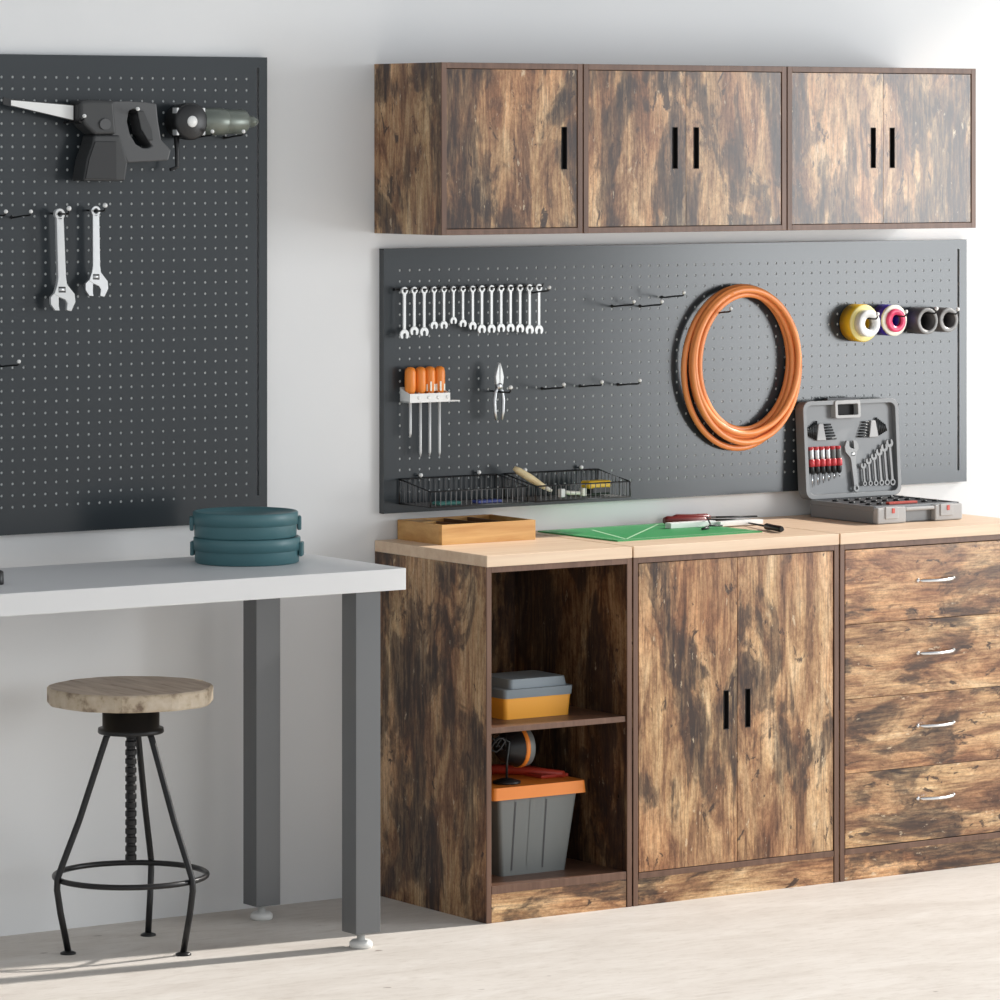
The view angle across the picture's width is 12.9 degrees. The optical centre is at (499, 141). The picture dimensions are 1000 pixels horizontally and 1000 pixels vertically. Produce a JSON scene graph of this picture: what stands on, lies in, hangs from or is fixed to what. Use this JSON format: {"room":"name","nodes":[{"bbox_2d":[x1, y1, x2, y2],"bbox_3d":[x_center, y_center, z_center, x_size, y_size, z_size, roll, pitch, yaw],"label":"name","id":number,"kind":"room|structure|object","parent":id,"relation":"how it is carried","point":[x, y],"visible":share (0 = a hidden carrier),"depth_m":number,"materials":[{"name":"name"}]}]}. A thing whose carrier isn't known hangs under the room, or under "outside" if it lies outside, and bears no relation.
{"room":"garage","nodes":[
{"label":"garage","id":0,"kind":"room"},
{"bbox_2d":[0,0,999,935],"bbox_3d":[0.503,-0.649,10.913,10.400,4.800,0.120,0,0,-34],"label":"wall","id":1,"kind":"structure","parent":0,"point":[323,246],"depth_m":10.21,"materials":[{"name":"white paint"}]},
{"bbox_2d":[0,54,266,535],"bbox_3d":[-0.932,0.336,9.861,0.953,1.058,0.020,0,0,-34],"label":"pegboard","id":2,"kind":"object","parent":1,"relation":"attached to","point":[134,405],"visible":1,"depth_m":9.92,"materials":[{"name":"grey metal"}]},
{"bbox_2d":[0,359,20,367],"bbox_3d":[-1.073,0.486,9.697,0.009,0.022,0.095,0,0,-34],"label":"hook","id":3,"kind":"object","parent":2,"relation":"attached to","point":[18,360],"visible":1,"depth_m":9.68,"materials":[{"name":"black metal"}]},
{"bbox_2d":[10,209,32,218],"bbox_3d":[-1.049,0.159,9.713,0.009,0.022,0.095,0,0,-34],"label":"hook","id":4,"kind":"object","parent":2,"relation":"attached to","point":[30,210],"visible":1,"depth_m":9.71,"materials":[{"name":"black metal"}]},
{"bbox_2d":[51,206,70,214],"bbox_3d":[-0.969,0.151,9.772,0.011,0.021,0.086,0,0,-34],"label":"hook","id":5,"kind":"object","parent":2,"relation":"attached to","point":[68,208],"visible":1,"depth_m":9.74,"materials":[{"name":"black metal"}]},
{"bbox_2d":[49,208,74,310],"bbox_3d":[-0.967,0.261,9.784,0.062,0.227,0.013,0,0,-32],"label":"wrench","id":6,"kind":"object","parent":5,"relation":"hanging from","point":[62,290],"visible":1,"depth_m":9.78,"materials":[{"name":"silver metal"}]},
{"bbox_2d":[63,114,85,123],"bbox_3d":[-0.939,-0.050,9.788,0.009,0.022,0.095,0,0,-34],"label":"hook","id":7,"kind":"object","parent":2,"relation":"attached to","point":[83,115],"visible":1,"depth_m":9.77,"materials":[{"name":"black metal"}]},
{"bbox_2d":[2,97,170,180],"bbox_3d":[-0.918,-0.005,9.807,0.410,0.186,0.060,0,0,-34],"label":"saw","id":8,"kind":"object","parent":7,"relation":"hanging from","point":[107,146],"visible":1,"depth_m":9.81,"materials":[{"name":"black plastic"}]},
{"bbox_2d":[87,203,107,211],"bbox_3d":[-0.894,0.145,9.823,0.011,0.021,0.086,0,0,-34],"label":"hook","id":9,"kind":"object","parent":2,"relation":"attached to","point":[105,205],"visible":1,"depth_m":9.80,"materials":[{"name":"black metal"}]},
{"bbox_2d":[84,206,107,296],"bbox_3d":[-0.897,0.243,9.831,0.057,0.203,0.012,-1,0,-34],"label":"wrench","id":10,"kind":"object","parent":9,"relation":"hanging from","point":[96,277],"visible":1,"depth_m":9.83,"materials":[{"name":"grey metal"}]},
{"bbox_2d":[165,103,258,170],"bbox_3d":[-0.646,-0.010,9.992,0.232,0.153,0.066,0,0,-34],"label":"grinder","id":11,"kind":"object","parent":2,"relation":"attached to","point":[185,121],"visible":1,"depth_m":9.94,"materials":[{"name":"black plastic"}]},
{"bbox_2d":[223,129,244,138],"bbox_3d":[-0.601,-0.017,10.018,0.009,0.022,0.090,0,0,-34],"label":"hook","id":12,"kind":"object","parent":2,"relation":"attached to","point":[243,130],"visible":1,"depth_m":10.01,"materials":[{"name":"black metal"}]},
{"bbox_2d":[374,62,582,234],"bbox_3d":[-0.050,0.016,10.295,0.391,0.394,0.286,0,0,-34],"label":"upper cabinet","id":13,"kind":"object","parent":1,"relation":"attached to","point":[461,148],"visible":1,"depth_m":10.18,"materials":[{"name":"brown wood"}]},
{"bbox_2d":[379,239,966,513],"bbox_3d":[0.454,0.557,10.795,1.758,0.616,0.020,0,0,-34],"label":"pegboard","id":14,"kind":"object","parent":1,"relation":"attached to","point":[645,434],"visible":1,"depth_m":10.71,"materials":[{"name":"grey metal"}]},
{"bbox_2d":[400,387,459,402],"bbox_3d":[-0.163,0.589,10.341,0.140,0.035,0.043,0,0,-34],"label":"rack","id":15,"kind":"object","parent":14,"relation":"attached to","point":[405,397],"visible":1,"depth_m":10.31,"materials":[{"name":"white plastic"}]},
{"bbox_2d":[405,367,415,436],"bbox_3d":[-0.209,0.606,10.306,0.027,0.164,0.026,0,0,-34],"label":"screwdriver","id":16,"kind":"object","parent":15,"relation":"in","point":[410,373],"visible":1,"depth_m":10.30,"materials":[{"name":"orange plastic"}]},
{"bbox_2d":[415,367,425,456],"bbox_3d":[-0.185,0.629,10.321,0.027,0.210,0.026,0,0,-34],"label":"screwdriver","id":17,"kind":"object","parent":15,"relation":"in","point":[420,371],"visible":1,"depth_m":10.31,"materials":[{"name":"orange plastic"}]},
{"bbox_2d":[425,366,435,455],"bbox_3d":[-0.164,0.628,10.336,0.028,0.209,0.026,0,0,-34],"label":"screwdriver","id":18,"kind":"object","parent":15,"relation":"in","point":[430,371],"visible":1,"depth_m":10.33,"materials":[{"name":"orange plastic"}]},
{"bbox_2d":[435,366,444,455],"bbox_3d":[-0.141,0.629,10.351,0.028,0.211,0.026,0,0,-34],"label":"screwdriver","id":19,"kind":"object","parent":15,"relation":"in","point":[439,370],"visible":1,"depth_m":10.34,"materials":[{"name":"orange plastic"}]},
{"bbox_2d":[399,470,528,507],"bbox_3d":[-0.085,0.809,10.337,0.275,0.071,0.138,0,0,-34],"label":"wire basket","id":20,"kind":"object","parent":14,"relation":"attached to","point":[464,502],"visible":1,"depth_m":10.33,"materials":[{"name":"black metal"}]},
{"bbox_2d":[432,500,460,505],"bbox_3d":[-0.123,0.837,10.268,0.064,0.008,0.032,0,0,-34],"label":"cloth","id":21,"kind":"object","parent":20,"relation":"in","point":[452,502],"visible":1,"depth_m":10.26,"materials":[{"name":"teal fabric"}]},
{"bbox_2d":[472,499,501,503],"bbox_3d":[-0.030,0.838,10.327,0.068,0.007,0.028,0,0,-34],"label":"box","id":22,"kind":"object","parent":20,"relation":"in","point":[480,500],"visible":1,"depth_m":10.31,"materials":[{"name":"blue plastic"}]},
{"bbox_2d":[393,283,544,290],"bbox_3d":[-0.058,0.341,10.409,0.425,0.012,0.049,0,0,-34],"label":"rack","id":23,"kind":"object","parent":14,"relation":"attached to","point":[523,285],"visible":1,"depth_m":10.39,"materials":[{"name":"black metal"}]},
{"bbox_2d":[399,287,408,338],"bbox_3d":[-0.223,0.397,10.293,0.024,0.120,0.006,0,0,-34],"label":"wrench","id":24,"kind":"object","parent":23,"relation":"hanging from","point":[404,330],"visible":1,"depth_m":10.29,"materials":[{"name":"silver metal"}]},
{"bbox_2d":[409,287,418,334],"bbox_3d":[-0.200,0.394,10.308,0.022,0.112,0.006,0,0,-34],"label":"wrench","id":25,"kind":"object","parent":23,"relation":"hanging from","point":[413,327],"visible":1,"depth_m":10.31,"materials":[{"name":"silver metal"}]},
{"bbox_2d":[419,287,428,335],"bbox_3d":[-0.177,0.395,10.323,0.023,0.116,0.006,0,0,-34],"label":"wrench","id":26,"kind":"object","parent":23,"relation":"hanging from","point":[423,328],"visible":1,"depth_m":10.32,"materials":[{"name":"silver metal"}]},
{"bbox_2d":[430,287,437,328],"bbox_3d":[-0.154,0.387,10.339,0.020,0.099,0.006,0,0,-34],"label":"wrench","id":27,"kind":"object","parent":23,"relation":"hanging from","point":[433,322],"visible":1,"depth_m":10.34,"materials":[{"name":"silver metal"}]},
{"bbox_2d":[440,286,447,328],"bbox_3d":[-0.132,0.387,10.354,0.020,0.099,0.006,0,0,-34],"label":"wrench","id":28,"kind":"object","parent":23,"relation":"hanging from","point":[443,321],"visible":1,"depth_m":10.35,"materials":[{"name":"silver metal"}]},
{"bbox_2d":[449,286,456,323],"bbox_3d":[-0.110,0.382,10.369,0.018,0.088,0.006,0,0,-34],"label":"wrench","id":29,"kind":"object","parent":23,"relation":"hanging from","point":[453,317],"visible":1,"depth_m":10.37,"materials":[{"name":"silver metal"}]},
{"bbox_2d":[459,286,466,326],"bbox_3d":[-0.088,0.386,10.384,0.020,0.096,0.006,0,0,-34],"label":"wrench","id":30,"kind":"object","parent":23,"relation":"hanging from","point":[462,320],"visible":1,"depth_m":10.38,"materials":[{"name":"silver metal"}]},
{"bbox_2d":[468,286,476,329],"bbox_3d":[-0.065,0.389,10.399,0.021,0.103,0.006,0,0,-34],"label":"wrench","id":31,"kind":"object","parent":23,"relation":"hanging from","point":[472,322],"visible":1,"depth_m":10.40,"materials":[{"name":"silver metal"}]},
{"bbox_2d":[477,285,485,332],"bbox_3d":[-0.043,0.394,10.414,0.022,0.112,0.006,0,0,-34],"label":"wrench","id":32,"kind":"object","parent":23,"relation":"hanging from","point":[481,325],"visible":1,"depth_m":10.41,"materials":[{"name":"silver metal"}]},
{"bbox_2d":[487,285,495,332],"bbox_3d":[-0.021,0.394,10.429,0.022,0.112,0.006,0,0,-34],"label":"wrench","id":33,"kind":"object","parent":23,"relation":"hanging from","point":[490,325],"visible":1,"depth_m":10.43,"materials":[{"name":"silver metal"}]},
{"bbox_2d":[496,285,504,331],"bbox_3d":[0.002,0.393,10.444,0.022,0.111,0.006,0,0,-34],"label":"wrench","id":34,"kind":"object","parent":23,"relation":"hanging from","point":[500,324],"visible":1,"depth_m":10.44,"materials":[{"name":"silver metal"}]},
{"bbox_2d":[506,285,514,331],"bbox_3d":[0.024,0.393,10.459,0.022,0.111,0.006,0,0,-34],"label":"wrench","id":35,"kind":"object","parent":23,"relation":"hanging from","point":[510,324],"visible":1,"depth_m":10.46,"materials":[{"name":"silver metal"}]},
{"bbox_2d":[515,284,523,332],"bbox_3d":[0.047,0.394,10.474,0.022,0.113,0.006,0,0,-34],"label":"wrench","id":36,"kind":"object","parent":23,"relation":"hanging from","point":[519,324],"visible":1,"depth_m":10.47,"materials":[{"name":"silver metal"}]},
{"bbox_2d":[525,284,533,333],"bbox_3d":[0.069,0.396,10.489,0.023,0.118,0.006,0,0,-34],"label":"wrench","id":37,"kind":"object","parent":23,"relation":"hanging from","point":[529,326],"visible":1,"depth_m":10.49,"materials":[{"name":"silver metal"}]},
{"bbox_2d":[534,284,542,333],"bbox_3d":[0.092,0.397,10.505,0.023,0.118,0.006,0,0,-34],"label":"wrench","id":38,"kind":"object","parent":23,"relation":"hanging from","point":[538,326],"visible":1,"depth_m":10.50,"materials":[{"name":"silver metal"}]},
{"bbox_2d":[491,385,512,392],"bbox_3d":[0.004,0.581,10.428,0.010,0.020,0.086,0,0,-34],"label":"hook","id":39,"kind":"object","parent":14,"relation":"attached to","point":[510,386],"visible":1,"depth_m":10.41,"materials":[{"name":"black metal"}]},
{"bbox_2d":[493,362,504,419],"bbox_3d":[-0.002,0.587,10.428,0.033,0.136,0.010,0,0,-34],"label":"pliers","id":40,"kind":"object","parent":39,"relation":"hanging from","point":[498,377],"visible":1,"depth_m":10.43,"materials":[{"name":"silver metal"}]},
{"bbox_2d":[531,286,550,293],"bbox_3d":[0.095,0.350,10.491,0.009,0.022,0.085,0,0,-34],"label":"hook","id":41,"kind":"object","parent":14,"relation":"attached to","point":[549,287],"visible":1,"depth_m":10.48,"materials":[{"name":"black metal"}]},
{"bbox_2d":[541,383,565,389],"bbox_3d":[0.127,0.580,10.506,0.009,0.022,0.095,0,0,-34],"label":"hook","id":42,"kind":"object","parent":14,"relation":"attached to","point":[563,384],"visible":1,"depth_m":10.50,"materials":[{"name":"black metal"}]},
{"bbox_2d":[504,465,630,502],"bbox_3d":[0.159,0.809,10.502,0.274,0.071,0.138,0,0,-34],"label":"wire basket","id":43,"kind":"object","parent":14,"relation":"attached to","point":[536,498],"visible":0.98,"depth_m":10.49,"materials":[{"name":"black metal"}]},
{"bbox_2d":[513,466,551,491],"bbox_3d":[0.077,0.796,10.451,0.096,0.063,0.019,0,0,-16],"label":"chisel","id":44,"kind":"object","parent":43,"relation":"in","point":[522,473],"visible":1,"depth_m":10.44,"materials":[{"name":"brown wood"}]},
{"bbox_2d":[558,488,586,496],"bbox_3d":[0.171,0.830,10.485,0.074,0.020,0.014,0,0,-34],"label":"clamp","id":45,"kind":"object","parent":43,"relation":"in","point":[561,493],"visible":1,"depth_m":10.48,"materials":[{"name":"white plastic"}]},
{"bbox_2d":[581,480,610,494],"bbox_3d":[0.228,0.822,10.541,0.066,0.033,0.038,0,0,-34],"label":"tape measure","id":46,"kind":"object","parent":43,"relation":"in","point":[583,481],"visible":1,"depth_m":10.53,"materials":[{"name":"yellow plastic"}]},
{"bbox_2d":[579,380,603,387],"bbox_3d":[0.218,0.578,10.567,0.009,0.022,0.095,0,0,-34],"label":"hook","id":47,"kind":"object","parent":14,"relation":"attached to","point":[601,381],"visible":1,"depth_m":10.56,"materials":[{"name":"black metal"}]},
{"bbox_2d":[611,300,635,307],"bbox_3d":[0.296,0.388,10.620,0.009,0.022,0.095,0,0,-34],"label":"hook","id":48,"kind":"object","parent":14,"relation":"attached to","point":[633,301],"visible":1,"depth_m":10.61,"materials":[{"name":"black metal"}]},
{"bbox_2d":[617,379,641,385],"bbox_3d":[0.310,0.577,10.630,0.009,0.022,0.095,0,0,-34],"label":"hook","id":49,"kind":"object","parent":14,"relation":"attached to","point":[639,380],"visible":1,"depth_m":10.62,"materials":[{"name":"black metal"}]},
{"bbox_2d":[639,300,663,307],"bbox_3d":[0.364,0.390,10.666,0.009,0.022,0.095,0,0,-34],"label":"hook","id":50,"kind":"object","parent":14,"relation":"attached to","point":[661,301],"visible":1,"depth_m":10.66,"materials":[{"name":"black metal"}]},
{"bbox_2d":[660,291,685,298],"bbox_3d":[0.419,0.369,10.703,0.009,0.022,0.095,0,0,-34],"label":"hook","id":51,"kind":"object","parent":14,"relation":"attached to","point":[683,292],"visible":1,"depth_m":10.70,"materials":[{"name":"black metal"}]},
{"bbox_2d":[719,307,732,313],"bbox_3d":[0.541,0.411,10.794,0.009,0.022,0.080,0,0,-34],"label":"hook","id":52,"kind":"object","parent":14,"relation":"attached to","point":[730,308],"visible":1,"depth_m":10.77,"materials":[{"name":"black metal"}]},
{"bbox_2d":[681,284,801,450],"bbox_3d":[0.592,0.553,10.846,0.358,0.410,0.045,0,0,-34],"label":"hose","id":53,"kind":"object","parent":52,"relation":"hanging from","point":[751,436],"visible":1,"depth_m":10.82,"materials":[{"name":"orange rubber"}]},
{"bbox_2d":[894,310,907,316],"bbox_3d":[0.989,0.428,11.085,0.010,0.019,0.096,0,0,-34],"label":"hook","id":54,"kind":"object","parent":14,"relation":"attached to","point":[905,311],"visible":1,"depth_m":11.05,"materials":[{"name":"black metal"}]},
{"bbox_2d":[874,304,906,335],"bbox_3d":[0.977,0.447,11.098,0.078,0.078,0.057,0,0,-34],"label":"tape roll","id":55,"kind":"object","parent":54,"relation":"hanging from","point":[890,325],"visible":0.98,"depth_m":11.08,"materials":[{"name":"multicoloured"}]},
{"bbox_2d":[924,307,938,313],"bbox_3d":[1.070,0.423,11.140,0.010,0.019,0.096,0,0,-34],"label":"hook","id":56,"kind":"object","parent":14,"relation":"attached to","point":[936,308],"visible":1,"depth_m":11.11,"materials":[{"name":"black metal"}]},
{"bbox_2d":[905,307,937,333],"bbox_3d":[1.059,0.450,11.152,0.067,0.067,0.059,0,0,-34],"label":"tape roll","id":57,"kind":"object","parent":56,"relation":"hanging from","point":[918,322],"visible":0.98,"depth_m":11.14,"materials":[{"name":"grey"}]},
{"bbox_2d":[946,307,959,314],"bbox_3d":[1.127,0.426,11.179,0.010,0.019,0.096,0,0,-34],"label":"hook","id":58,"kind":"object","parent":14,"relation":"attached to","point":[957,308],"visible":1,"depth_m":11.14,"materials":[{"name":"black metal"}]},
{"bbox_2d":[931,307,957,331],"bbox_3d":[1.116,0.449,11.190,0.062,0.062,0.059,0,0,-34],"label":"tape roll","id":59,"kind":"object","parent":58,"relation":"hanging from","point":[946,322],"visible":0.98,"depth_m":11.17,"materials":[{"name":"grey"}]},
{"bbox_2d":[583,64,785,232],"bbox_3d":[0.361,0.016,10.572,0.594,0.394,0.286,0,0,-34],"label":"upper cabinet","id":60,"kind":"object","parent":1,"relation":"attached to","point":[667,148],"visible":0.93,"depth_m":10.45,"materials":[{"name":"brown wood"}]},
{"bbox_2d":[786,66,975,229],"bbox_3d":[0.853,0.016,10.904,0.587,0.394,0.286,0,0,-34],"label":"upper cabinet","id":61,"kind":"object","parent":1,"relation":"attached to","point":[867,147],"visible":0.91,"depth_m":10.78,"materials":[{"name":"brown wood"}]},
{"bbox_2d":[0,863,999,999],"bbox_3d":[3.577,1.801,6.352,10.400,0.100,11.120,0,0,-34],"label":"floor","id":62,"kind":"structure","parent":0,"point":[929,935],"depth_m":9.55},
{"bbox_2d":[47,676,212,955],"bbox_3d":[-0.802,1.466,9.624,0.364,0.569,0.360,0,0,-34],"label":"stool","id":63,"kind":"object","parent":62,"relation":"on","point":[130,707],"visible":1,"depth_m":9.56,"materials":[{"name":"black metal"}]},
{"bbox_2d":[0,553,405,948],"bbox_3d":[-1.006,1.339,9.397,1.602,0.823,0.492,0,0,-34],"label":"workbench","id":64,"kind":"object","parent":62,"relation":"on","point":[47,589],"visible":1,"depth_m":9.61,"materials":[{"name":"white laminate"}]},
{"bbox_2d":[0,570,3,584],"bbox_3d":[-1.056,0.913,9.286,0.032,0.029,0.032,0,0,-34],"label":"jar","id":65,"kind":"object","parent":64,"relation":"on","point":[1,571],"visible":1,"depth_m":9.28,"materials":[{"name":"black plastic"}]},
{"bbox_2d":[190,535,303,566],"bbox_3d":[-0.559,0.899,9.782,0.250,0.057,0.236,0,0,4],"label":"round box","id":66,"kind":"object","parent":64,"relation":"on","point":[258,553],"visible":0.8,"depth_m":9.68,"materials":[{"name":"teal paint"}]},
{"bbox_2d":[189,507,300,540],"bbox_3d":[-0.562,0.843,9.779,0.246,0.056,0.232,0,0,-5],"label":"round box","id":67,"kind":"object","parent":66,"relation":"on","point":[218,523],"visible":1,"depth_m":9.69,"materials":[{"name":"teal paint"}]},
{"bbox_2d":[375,534,631,923],"bbox_3d":[0.005,1.339,10.220,0.400,0.824,0.469,0,0,-34],"label":"base cabinet","id":68,"kind":"object","parent":62,"relation":"on","point":[465,614],"visible":0.92,"depth_m":10.14,"materials":[{"name":"brown wood"}]},
{"bbox_2d":[375,534,631,566],"bbox_3d":[0.005,0.940,10.220,0.400,0.026,0.469,0,0,-34],"label":"countertop","id":69,"kind":"structure","parent":68,"relation":"on","point":[544,549],"depth_m":10.09,"materials":[{"name":"brown wood"}]},
{"bbox_2d":[398,514,534,544],"bbox_3d":[-0.078,0.903,10.326,0.262,0.047,0.189,0,0,-34],"label":"wooden tray","id":70,"kind":"object","parent":69,"relation":"on","point":[468,529],"visible":1,"depth_m":10.27,"materials":[{"name":"brown wood"}]},
{"bbox_2d":[491,670,571,719],"bbox_3d":[0.044,1.269,10.175,0.192,0.089,0.165,0,0,-34],"label":"storage box","id":71,"kind":"object","parent":68,"relation":"on","point":[529,693],"visible":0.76,"depth_m":10.11,"materials":[{"name":"orange plastic"}]},
{"bbox_2d":[491,670,565,688],"bbox_3d":[0.051,1.235,10.177,0.162,0.021,0.136,0,0,-34],"label":"lid","id":72,"kind":"object","parent":71,"relation":"on","point":[529,679],"depth_m":10.13,"materials":[{"name":"grey plastic"}]},
{"bbox_2d":[491,764,584,876],"bbox_3d":[0.020,1.553,10.190,0.258,0.231,0.260,0,0,-34],"label":"storage bin","id":73,"kind":"object","parent":68,"relation":"on","point":[531,819],"visible":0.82,"depth_m":10.10,"materials":[{"name":"grey plastic"}]},
{"bbox_2d":[491,730,535,784],"bbox_3d":[0.016,1.401,10.130,0.125,0.123,0.110,0,0,-34],"label":"work lamp","id":74,"kind":"object","parent":73,"relation":"on","point":[517,749],"visible":0.84,"depth_m":10.11,"materials":[{"name":"black plastic"}]},
{"bbox_2d":[535,525,838,905],"bbox_3d":[0.423,1.339,10.502,0.598,0.824,0.469,0,0,-34],"label":"base cabinet","id":75,"kind":"object","parent":62,"relation":"on","point":[735,637],"visible":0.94,"depth_m":10.31,"materials":[{"name":"brown wood"}]},
{"bbox_2d":[535,525,838,557],"bbox_3d":[0.423,0.940,10.502,0.598,0.026,0.469,0,0,-34],"label":"countertop","id":76,"kind":"structure","parent":75,"relation":"on","point":[790,537],"depth_m":10.33,"materials":[{"name":"brown wood"}]},
{"bbox_2d":[538,523,761,541],"bbox_3d":[0.356,0.925,10.514,0.430,0.003,0.315,0,0,-35],"label":"cutting mat","id":77,"kind":"object","parent":76,"relation":"on","point":[656,530],"visible":0.89,"depth_m":10.47,"materials":[{"name":"green plastic"}]},
{"bbox_2d":[663,516,744,523],"bbox_3d":[0.502,0.914,10.723,0.238,0.024,0.021,0,0,-26],"label":"screwdriver","id":78,"kind":"object","parent":77,"relation":"on","point":[668,518],"visible":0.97,"depth_m":10.69,"materials":[{"name":"red plastic"}]},
{"bbox_2d":[701,516,722,529],"bbox_3d":[0.511,0.912,10.602,0.044,0.022,0.152,0,0,9],"label":"caliper","id":79,"kind":"object","parent":77,"relation":"on","point":[709,524],"visible":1,"depth_m":10.58,"materials":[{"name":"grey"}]},
{"bbox_2d":[665,519,762,528],"bbox_3d":[0.515,0.917,10.649,0.265,0.013,0.040,0,0,-34],"label":"folding rule","id":80,"kind":"object","parent":77,"relation":"on","point":[686,524],"visible":1,"depth_m":10.63,"materials":[{"name":"white plastic"}]},
{"bbox_2d":[673,514,756,518],"bbox_3d":[0.525,0.914,10.809,0.241,0.021,0.019,0,0,-29],"label":"screwdriver","id":81,"kind":"object","parent":76,"relation":"on","point":[705,515],"visible":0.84,"depth_m":10.79,"materials":[{"name":"red plastic"}]},
{"bbox_2d":[748,522,783,531],"bbox_3d":[0.625,0.918,10.613,0.016,0.017,0.259,0,0,-19],"label":"screwdriver","id":82,"kind":"object","parent":76,"relation":"on","point":[767,526],"visible":1,"depth_m":10.54,"materials":[{"name":"black plastic"}]},
{"bbox_2d":[741,514,999,881],"bbox_3d":[0.929,1.339,10.828,0.598,0.824,0.494,0,0,-34],"label":"base cabinet","id":83,"kind":"object","parent":62,"relation":"on","point":[919,601],"visible":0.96,"depth_m":10.62,"materials":[{"name":"brown wood"}]},
{"bbox_2d":[741,514,999,544],"bbox_3d":[0.922,0.940,10.838,0.598,0.026,0.469,0,0,-34],"label":"countertop","id":84,"kind":"structure","parent":83,"relation":"on","point":[849,532],"depth_m":10.68,"materials":[{"name":"brown wood"}]},
{"bbox_2d":[795,397,961,523],"bbox_3d":[0.942,0.781,10.919,0.302,0.290,0.311,0,0,-34],"label":"tool case","id":85,"kind":"object","parent":84,"relation":"on","point":[845,415],"visible":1,"depth_m":10.98,"materials":[{"name":"grey plastic"}]},
{"bbox_2d":[808,447,814,486],"bbox_3d":[0.770,0.804,10.950,0.015,0.099,0.018,0,0,-16],"label":"screwdriver","id":86,"kind":"object","parent":85,"relation":"in","point":[811,460],"visible":1,"depth_m":10.95,"materials":[{"name":"red plastic"}]},
{"bbox_2d":[814,447,819,484],"bbox_3d":[0.785,0.802,10.960,0.015,0.095,0.018,0,0,-16],"label":"screwdriver","id":87,"kind":"object","parent":85,"relation":"in","point":[816,449],"visible":1,"depth_m":10.96,"materials":[{"name":"red plastic"}]},
{"bbox_2d":[807,421,836,440],"bbox_3d":[0.795,0.716,10.976,0.093,0.049,0.010,0,0,-34],"label":"key","id":88,"kind":"object","parent":85,"relation":"in","point":[816,431],"visible":1,"depth_m":10.97,"materials":[{"name":"grey metal"}]},
{"bbox_2d":[819,446,825,482],"bbox_3d":[0.799,0.800,10.970,0.015,0.090,0.018,0,0,-16],"label":"screwdriver","id":89,"kind":"object","parent":85,"relation":"in","point":[822,450],"visible":1,"depth_m":10.96,"materials":[{"name":"red plastic"}]},
{"bbox_2d":[825,446,830,480],"bbox_3d":[0.813,0.797,10.979,0.015,0.086,0.018,0,0,-16],"label":"screwdriver","id":90,"kind":"object","parent":85,"relation":"in","point":[827,448],"visible":1,"depth_m":10.97,"materials":[{"name":"red plastic"}]},
{"bbox_2d":[830,446,836,478],"bbox_3d":[0.827,0.795,10.989,0.015,0.081,0.018,0,0,-16],"label":"screwdriver","id":91,"kind":"object","parent":85,"relation":"in","point":[832,448],"visible":1,"depth_m":10.98,"materials":[{"name":"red plastic"}]},
{"bbox_2d":[836,446,841,476],"bbox_3d":[0.842,0.793,10.998,0.015,0.077,0.018,0,0,-16],"label":"screwdriver","id":92,"kind":"object","parent":85,"relation":"in","point":[838,448],"visible":1,"depth_m":10.99,"materials":[{"name":"red plastic"}]},
{"bbox_2d":[843,440,858,491],"bbox_3d":[0.875,0.807,11.017,0.045,0.128,0.015,0,0,-33],"label":"wrench","id":93,"kind":"object","parent":85,"relation":"in","point":[851,453],"visible":1,"depth_m":11.02,"materials":[{"name":"silver metal"}]},
{"bbox_2d":[860,463,866,485],"bbox_3d":[0.906,0.829,11.039,0.016,0.058,0.009,0,0,-34],"label":"wrench","id":94,"kind":"object","parent":85,"relation":"in","point":[862,466],"visible":1,"depth_m":11.04,"materials":[{"name":"silver metal"}]},
{"bbox_2d":[865,458,872,485],"bbox_3d":[0.920,0.824,11.049,0.018,0.069,0.010,0,0,-34],"label":"wrench","id":95,"kind":"object","parent":85,"relation":"in","point":[867,462],"visible":1,"depth_m":11.05,"materials":[{"name":"silver metal"}]},
{"bbox_2d":[857,417,886,436],"bbox_3d":[0.930,0.714,11.068,0.093,0.049,0.010,0,0,-34],"label":"key","id":96,"kind":"object","parent":85,"relation":"in","point":[876,427],"visible":1,"depth_m":11.06,"materials":[{"name":"grey metal"}]},
{"bbox_2d":[870,453,877,485],"bbox_3d":[0.934,0.818,11.059,0.020,0.081,0.011,0,0,-34],"label":"wrench","id":97,"kind":"object","parent":85,"relation":"in","point":[874,458],"visible":1,"depth_m":11.06,"materials":[{"name":"silver metal"}]},
{"bbox_2d":[875,449,883,485],"bbox_3d":[0.948,0.813,11.069,0.021,0.093,0.011,0,0,-34],"label":"wrench","id":98,"kind":"object","parent":85,"relation":"in","point":[879,454],"visible":1,"depth_m":11.07,"materials":[{"name":"silver metal"}]},
{"bbox_2d":[880,444,889,484],"bbox_3d":[0.963,0.807,11.079,0.023,0.104,0.012,0,0,-34],"label":"wrench","id":99,"kind":"object","parent":85,"relation":"in","point":[885,448],"visible":1,"depth_m":11.08,"materials":[{"name":"silver metal"}]},
{"bbox_2d":[832,496,937,504],"bbox_3d":[0.950,0.884,10.925,0.225,0.004,0.144,0,0,-34],"label":"socket","id":100,"kind":"object","parent":85,"relation":"attached to","point":[890,500],"depth_m":10.92,"materials":[{"name":"grey metal"}]},
{"bbox_2d":[885,439,895,484],"bbox_3d":[0.977,0.802,11.089,0.025,0.116,0.013,0,0,-34],"label":"wrench","id":101,"kind":"object","parent":85,"relation":"in","point":[890,444],"visible":1,"depth_m":11.09,"materials":[{"name":"silver metal"}]},
{"bbox_3d":[0.913,0.432,11.034,0.010,0.019,0.096,0,0,-34],"label":"hook","id":102,"kind":"object","parent":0,"visible":0},
{"bbox_2d":[839,304,879,341],"bbox_3d":[0.903,0.452,11.044,0.094,0.094,0.063,0,0,-34],"label":"tape roll","id":103,"kind":"object","parent":102,"relation":"hanging from","point":[854,324],"visible":1,"depth_m":11.02,"materials":[{"name":"yellow"}]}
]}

